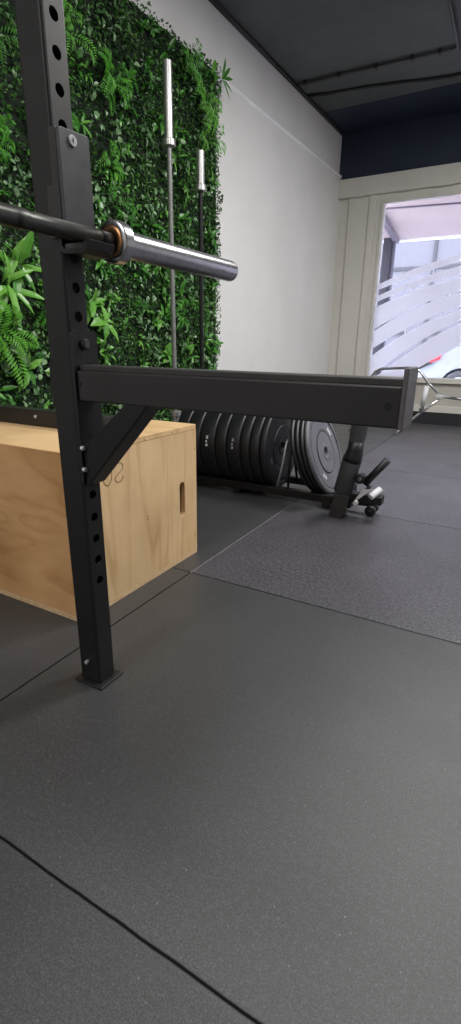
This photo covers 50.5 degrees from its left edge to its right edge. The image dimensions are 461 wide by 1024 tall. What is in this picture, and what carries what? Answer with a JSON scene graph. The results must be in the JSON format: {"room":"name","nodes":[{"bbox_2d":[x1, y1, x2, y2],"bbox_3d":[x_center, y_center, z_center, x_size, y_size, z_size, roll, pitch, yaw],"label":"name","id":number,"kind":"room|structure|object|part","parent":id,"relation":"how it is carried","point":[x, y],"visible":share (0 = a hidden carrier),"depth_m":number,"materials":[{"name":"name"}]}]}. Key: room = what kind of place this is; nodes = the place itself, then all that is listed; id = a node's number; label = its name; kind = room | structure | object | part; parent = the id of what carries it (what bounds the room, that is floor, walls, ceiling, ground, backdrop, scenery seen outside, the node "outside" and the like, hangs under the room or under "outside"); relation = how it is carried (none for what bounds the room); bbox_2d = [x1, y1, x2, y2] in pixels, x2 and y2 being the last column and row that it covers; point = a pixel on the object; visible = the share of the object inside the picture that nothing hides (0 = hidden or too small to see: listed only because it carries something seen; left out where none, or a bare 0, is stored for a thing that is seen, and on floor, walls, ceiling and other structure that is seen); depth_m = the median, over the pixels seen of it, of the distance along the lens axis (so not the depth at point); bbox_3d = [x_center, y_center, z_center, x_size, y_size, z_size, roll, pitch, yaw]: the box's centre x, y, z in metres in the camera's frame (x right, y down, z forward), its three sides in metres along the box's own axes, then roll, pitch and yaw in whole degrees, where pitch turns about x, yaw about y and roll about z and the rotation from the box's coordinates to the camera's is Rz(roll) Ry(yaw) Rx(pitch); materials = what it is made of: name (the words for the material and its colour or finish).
{"room":"gym","nodes":[
{"label":"gym","id":0,"kind":"room"},
{"bbox_2d":[0,423,460,1023],"bbox_3d":[0.995,0.464,1.183,6.000,0.060,9.080,11,21,27],"label":"floor","id":1,"kind":"structure","parent":0,"point":[257,820],"depth_m":0.93,"materials":[{"name":"rubber"}]},
{"bbox_2d":[14,0,122,690],"bbox_3d":[-0.311,-0.682,0.843,0.087,2.300,0.076,11,21,27],"label":"upright","id":2,"kind":"object","parent":1,"relation":"on","point":[40,24],"visible":0.82,"depth_m":0.93,"materials":[{"name":"black metal"}]},
{"bbox_2d":[47,126,114,258],"bbox_3d":[-0.263,-0.554,0.856,0.086,0.195,0.072,11,21,27],"label":"j-cup","id":3,"kind":"object","parent":2,"relation":"attached to","point":[70,198],"visible":0.89,"depth_m":0.85,"materials":[{"name":"grey metal"}]},
{"bbox_3d":[-0.270,-0.569,0.857,0.008,0.167,0.070,11,21,27],"label":"plate","id":4,"kind":"part","parent":3,"relation":"part of","materials":[{"name":"black metal"}]},
{"bbox_2d":[0,202,237,281],"bbox_3d":[-0.545,-0.323,0.377,0.075,0.089,2.228,11,21,27],"label":"barbell","id":5,"kind":"object","parent":3,"relation":"on","point":[129,245],"visible":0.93,"depth_m":0.92,"materials":[{"name":"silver metal"}]},
{"bbox_3d":[-0.325,0.404,1.209,0.087,0.006,0.076,11,21,27],"label":"plate","id":6,"kind":"part","parent":2,"relation":"part of","materials":[{"name":"black metal"}]},
{"bbox_2d":[49,330,417,485],"bbox_3d":[-0.051,-0.161,0.864,0.694,0.303,0.072,11,21,27],"label":"spotter arm","id":7,"kind":"object","parent":2,"relation":"attached to","point":[369,401],"visible":0.98,"depth_m":0.82},
{"bbox_3d":[-0.350,-0.263,1.005,0.010,0.090,0.043,11,21,27],"label":"pin handle","id":8,"kind":"part","parent":7,"relation":"part of","materials":[{"name":"black metal"}]},
{"bbox_3d":[-0.286,-0.205,0.989,0.008,0.303,0.066,11,21,27],"label":"bracket plate","id":9,"kind":"part","parent":7,"relation":"part of","materials":[{"name":"black metal"}]},
{"bbox_3d":[0.250,-0.161,0.687,0.007,0.082,0.070,11,21,27],"label":"plate","id":10,"kind":"part","parent":7,"relation":"part of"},
{"bbox_2d":[0,420,196,620],"bbox_3d":[-0.615,-0.060,1.789,0.765,0.508,0.620,11,21,27],"label":"box","id":11,"kind":"object","parent":1,"relation":"on","point":[149,499],"visible":0.8,"depth_m":1.52,"materials":[{"name":"brown wood"}]},
{"bbox_3d":[-0.762,0.014,1.538,0.763,0.489,0.018,11,21,27],"label":"panel","id":12,"kind":"part","parent":11,"relation":"part of","materials":[{"name":"brown wood"}]},
{"bbox_2d":[0,404,113,427],"bbox_3d":[-0.725,-0.342,1.740,0.780,0.056,0.056,11,21,27],"label":"bar","id":13,"kind":"object","parent":11,"relation":"on","point":[42,417],"visible":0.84,"depth_m":1.70,"materials":[{"name":"metal"}]},
{"bbox_3d":[-0.611,-0.292,1.713,0.764,0.018,0.617,11,21,27],"label":"panel","id":14,"kind":"part","parent":11,"relation":"part of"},
{"bbox_3d":[-0.618,0.172,1.868,0.764,0.018,0.620,11,21,27],"label":"panel","id":15,"kind":"part","parent":11,"relation":"part of","materials":[{"name":"beige wood"}]},
{"bbox_3d":[-0.290,0.002,1.618,0.018,0.472,0.620,11,21,27],"label":"panel","id":16,"kind":"part","parent":11,"relation":"part of","materials":[{"name":"beige wood"}]},
{"bbox_2d":[162,58,180,421],"bbox_3d":[-0.347,-1.331,2.922,0.073,2.200,0.073,-7,20,-20],"label":"barbell","id":17,"kind":"object","parent":1,"relation":"on","point":[168,142],"visible":0.87,"depth_m":2.71,"materials":[{"name":"metal"}]},
{"bbox_2d":[195,149,206,368],"bbox_3d":[-0.192,-1.273,3.237,0.073,1.892,0.073,11,21,27],"label":"barbell","id":18,"kind":"object","parent":1,"relation":"on","point":[200,187],"visible":0.53,"depth_m":3.04,"materials":[{"name":"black metal"}]},
{"bbox_2d":[196,425,390,518],"bbox_3d":[0.212,-0.361,2.659,1.362,0.543,0.421,11,21,27],"label":"plate rack","id":19,"kind":"object","parent":1,"relation":"on","point":[346,495],"visible":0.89,"depth_m":2.33,"materials":[{"name":"black metal"}]},
{"bbox_2d":[178,410,197,473],"bbox_3d":[-0.169,-0.443,2.921,0.096,0.452,0.451,10,21,27],"label":"bumper plate","id":20,"kind":"object","parent":19,"relation":"on","point":[186,416],"visible":0.02,"depth_m":2.73,"materials":[{"name":"black rubber"}]},
{"bbox_2d":[190,411,210,475],"bbox_3d":[-0.097,-0.429,2.882,0.098,0.452,0.451,10,21,27],"label":"bumper plate","id":21,"kind":"object","parent":19,"relation":"on","point":[198,418],"visible":0.1,"depth_m":2.70,"materials":[{"name":"black rubber"}]},
{"bbox_2d":[200,412,224,477],"bbox_3d":[-0.018,-0.414,2.841,0.109,0.452,0.451,11,21,27],"label":"bumper plate","id":22,"kind":"object","parent":19,"relation":"on","point":[210,425],"visible":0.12,"depth_m":2.66,"materials":[{"name":"black rubber"}]},
{"bbox_2d":[216,414,235,479],"bbox_3d":[0.054,-0.401,2.803,0.085,0.452,0.451,10,21,26],"label":"bumper plate","id":23,"kind":"object","parent":19,"relation":"on","point":[225,420],"visible":0.19,"depth_m":2.62,"materials":[{"name":"black rubber"}]},
{"bbox_2d":[227,415,248,481],"bbox_3d":[0.120,-0.388,2.767,0.095,0.452,0.451,11,21,27],"label":"bumper plate","id":24,"kind":"object","parent":19,"relation":"on","point":[237,422],"visible":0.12,"depth_m":2.58,"materials":[{"name":"black rubber"}]},
{"bbox_2d":[240,416,257,482],"bbox_3d":[0.181,-0.377,2.736,0.073,0.451,0.451,10,21,26],"label":"bumper plate","id":25,"kind":"object","parent":19,"relation":"on","point":[250,420],"visible":0.13,"depth_m":2.55,"materials":[{"name":"black rubber"}]},
{"bbox_2d":[250,417,266,483],"bbox_3d":[0.231,-0.367,2.709,0.072,0.451,0.451,10,21,26],"label":"bumper plate","id":26,"kind":"object","parent":19,"relation":"on","point":[259,423],"visible":0.13,"depth_m":2.53,"materials":[{"name":"black rubber"}]},
{"bbox_3d":[0.065,-0.151,2.724,1.115,0.040,0.040,11,21,27],"label":"rail","id":27,"kind":"part","parent":19,"relation":"part of","materials":[{"name":"black metal"}]},
{"bbox_2d":[260,418,293,485],"bbox_3d":[0.272,-0.360,2.688,0.054,0.450,0.450,10,21,26],"label":"bumper plate","id":28,"kind":"object","parent":19,"relation":"on","point":[275,432],"visible":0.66,"depth_m":2.60,"materials":[{"name":"black rubber"}]},
{"bbox_3d":[0.190,-0.221,2.936,1.115,0.040,0.040,11,21,27],"label":"rail","id":29,"kind":"part","parent":19,"relation":"part of","materials":[{"name":"black metal"}]},
{"bbox_2d":[290,420,315,491],"bbox_3d":[0.428,-0.327,2.606,0.164,0.427,0.449,9,20,24],"label":"bumper plate","id":30,"kind":"object","parent":19,"relation":"on","point":[293,422],"visible":0.12,"depth_m":2.43,"materials":[{"name":"black rubber"}]},
{"bbox_2d":[295,420,321,492],"bbox_3d":[0.450,-0.323,2.595,0.164,0.427,0.449,9,20,24],"label":"bumper plate","id":31,"kind":"object","parent":19,"relation":"on","point":[298,422],"visible":0.12,"depth_m":2.42,"materials":[{"name":"black rubber"}]},
{"bbox_2d":[300,421,324,492],"bbox_3d":[0.472,-0.319,2.583,0.164,0.427,0.449,9,20,24],"label":"bumper plate","id":32,"kind":"object","parent":19,"relation":"on","point":[302,425],"visible":0.11,"depth_m":2.41,"materials":[{"name":"black rubber"}]},
{"bbox_2d":[304,421,341,493],"bbox_3d":[0.495,-0.314,2.571,0.164,0.427,0.449,9,20,24],"label":"bumper plate","id":33,"kind":"object","parent":19,"relation":"on","point":[322,447],"visible":0.77,"depth_m":2.52,"materials":[{"name":"grey rubber"}]},
{"bbox_3d":[0.519,-0.026,2.340,0.093,0.118,0.010,11,21,27],"label":"plate","id":34,"kind":"part","parent":19,"relation":"part of","materials":[{"name":"black metal"}]},
{"bbox_3d":[0.566,-0.282,2.277,0.140,0.442,0.089,11,21,27],"label":"padded handle","id":35,"kind":"part","parent":19,"relation":"part of","materials":[{"name":"black rubber"}]},
{"bbox_3d":[0.613,-0.071,2.281,0.090,0.087,0.008,11,21,27],"label":"lever plate","id":36,"kind":"part","parent":19,"relation":"part of","materials":[{"name":"metal"}]},
{"bbox_2d":[349,367,460,434],"bbox_3d":[2.000,-1.007,4.523,1.676,0.629,0.400,11,21,27],"label":"chrome frame","id":37,"kind":"object","parent":1,"relation":"on","point":[439,395],"visible":0.77,"depth_m":4.57,"materials":[{"name":"white metal"}]},
{"bbox_2d":[129,0,344,373],"bbox_3d":[-1.410,-1.356,1.846,0.312,2.910,9.600,12,22,30],"label":"wall","id":38,"kind":"structure","parent":0,"point":[279,168],"depth_m":4.08,"materials":[{"name":"paint"}]},
{"bbox_2d":[0,0,232,421],"bbox_3d":[-0.900,-1.318,2.254,0.178,2.515,3.420,12,22,30],"label":"wall","id":39,"kind":"structure","parent":38,"relation":"attached to","point":[116,51],"depth_m":2.67,"materials":[{"name":"green plant"}]},
{"bbox_2d":[327,195,376,375],"bbox_3d":[1.185,-2.255,5.601,0.765,2.275,0.170,11,21,27],"label":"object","id":40,"kind":"structure","parent":38,"relation":"attached to","point":[356,216],"depth_m":5.36,"materials":[{"name":"beige paint"}]},
{"bbox_2d":[412,411,460,426],"bbox_3d":[3.414,-0.814,4.764,5.300,0.130,0.124,11,21,27],"label":"baseboard","id":41,"kind":"structure","parent":38,"relation":"attached to","point":[447,419],"depth_m":5.31,"materials":[{"name":"wood"}]},
{"bbox_2d":[413,404,460,413],"bbox_3d":[3.413,-0.908,4.728,5.300,0.070,0.132,11,21,27],"label":"trim","id":42,"kind":"structure","parent":38,"relation":"attached to","point":[437,409],"depth_m":5.26,"materials":[{"name":"beige paint"}]},
{"bbox_2d":[414,383,460,406],"bbox_3d":[3.425,-1.056,4.698,5.300,0.250,0.130,11,21,27],"label":"trim","id":43,"kind":"structure","parent":38,"relation":"attached to","point":[454,390],"depth_m":5.24,"materials":[{"name":"beige wood"}]},
{"bbox_2d":[360,184,460,384],"bbox_3d":[3.609,-1.992,4.232,4.860,1.845,0.130,11,21,27],"label":"window","id":44,"kind":"structure","parent":43,"relation":"on","point":[449,339],"depth_m":5.15,"materials":[{"name":"glass"}]},
{"bbox_3d":[3.555,-1.156,4.540,4.760,0.053,0.130,11,21,27],"label":"sill","id":45,"kind":"part","parent":44,"relation":"part of","materials":[{"name":"beige paint"}]},
{"bbox_2d":[217,0,460,111],"bbox_3d":[0.843,-2.209,-0.067,6.200,0.080,8.520,11,21,27],"label":"ceiling","id":46,"kind":"structure","parent":0,"point":[308,39],"depth_m":3.48,"materials":[{"name":"paint"}]},
{"bbox_2d":[298,0,460,86],"bbox_3d":[0.779,-3.261,3.227,1.229,0.031,1.490,11,21,27],"label":"cable conduit","id":47,"kind":"object","parent":46,"relation":"attached to","point":[440,51],"visible":1,"depth_m":3.70,"materials":[{"name":"black plastic"}]},
{"bbox_2d":[307,72,460,97],"bbox_3d":[1.594,-3.503,3.955,1.958,0.031,0.046,7,20,17],"label":"cable","id":48,"kind":"object","parent":46,"relation":"attached to","point":[455,74],"visible":1,"depth_m":4.04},
{"bbox_2d":[457,0,460,20],"bbox_3d":[1.609,-3.146,2.895,0.500,0.027,0.690,11,21,27],"label":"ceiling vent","id":49,"kind":"object","parent":46,"relation":"in","point":[458,1],"visible":1,"depth_m":3.10,"materials":[{"name":"black metal"}]},
{"bbox_2d":[339,112,460,179],"bbox_3d":[3.367,-3.282,4.004,5.700,0.430,0.160,11,21,27],"label":"wall","id":50,"kind":"structure","parent":0,"point":[434,141],"depth_m":4.80,"materials":[{"name":"blue paint"}]},
{"bbox_2d":[325,83,460,133],"bbox_3d":[3.087,-3.462,3.736,6.200,0.084,0.660,11,21,27],"label":"trim","id":51,"kind":"structure","parent":50,"relation":"attached to","point":[444,100],"depth_m":4.49,"materials":[{"name":"blue paint"}]},
{"bbox_2d":[338,162,460,199],"bbox_3d":[3.455,-2.980,4.019,5.260,0.174,0.213,11,21,27],"label":"trim","id":52,"kind":"structure","parent":50,"relation":"attached to","point":[446,174],"depth_m":4.84,"materials":[{"name":"beige paint"}]},
{"label":"outside","id":53,"kind":"structure","parent":0,"visible":0},
{"bbox_3d":[12.091,-5.139,18.890,30.000,0.100,34.070,11,21,27],"label":"ground","id":54,"kind":"structure","parent":53,"visible":0},
{"bbox_2d":[372,195,460,375],"bbox_3d":[4.888,-2.380,5.908,7.700,2.800,3.970,11,21,27],"label":"entrance canopy","id":55,"kind":"object","parent":54,"relation":"on","point":[434,218],"visible":0.37,"depth_m":7.13,"materials":[{"name":"paint"}]},
{"bbox_3d":[2.591,-3.217,8.467,0.140,2.700,0.120,11,21,27],"label":"post","id":56,"kind":"part","parent":55,"relation":"part of","materials":[{"name":"white metal"}]},
{"bbox_3d":[2.675,-3.205,8.434,0.040,2.700,0.100,11,21,27],"label":"post trim","id":57,"kind":"part","parent":55,"relation":"part of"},
{"bbox_2d":[372,238,460,376],"bbox_3d":[8.191,-7.936,14.838,26.000,7.700,3.070,11,21,27],"label":"office building","id":58,"kind":"structure","parent":54,"relation":"on","point":[409,256],"depth_m":14.73,"materials":[{"name":"white"}]},
{"bbox_2d":[418,345,460,378],"bbox_3d":[5.921,-2.790,9.274,4.246,1.450,1.760,11,21,27],"label":"parked car","id":59,"kind":"object","parent":54,"relation":"on","point":[447,365],"visible":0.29,"depth_m":9.34,"materials":[{"name":"paint"}]},
{"bbox_3d":[4.190,-3.072,10.191,0.290,0.160,1.740,11,21,27],"label":"bumper trim","id":60,"kind":"part","parent":59,"relation":"part of","materials":[{"name":"white plastic"}]}
]}

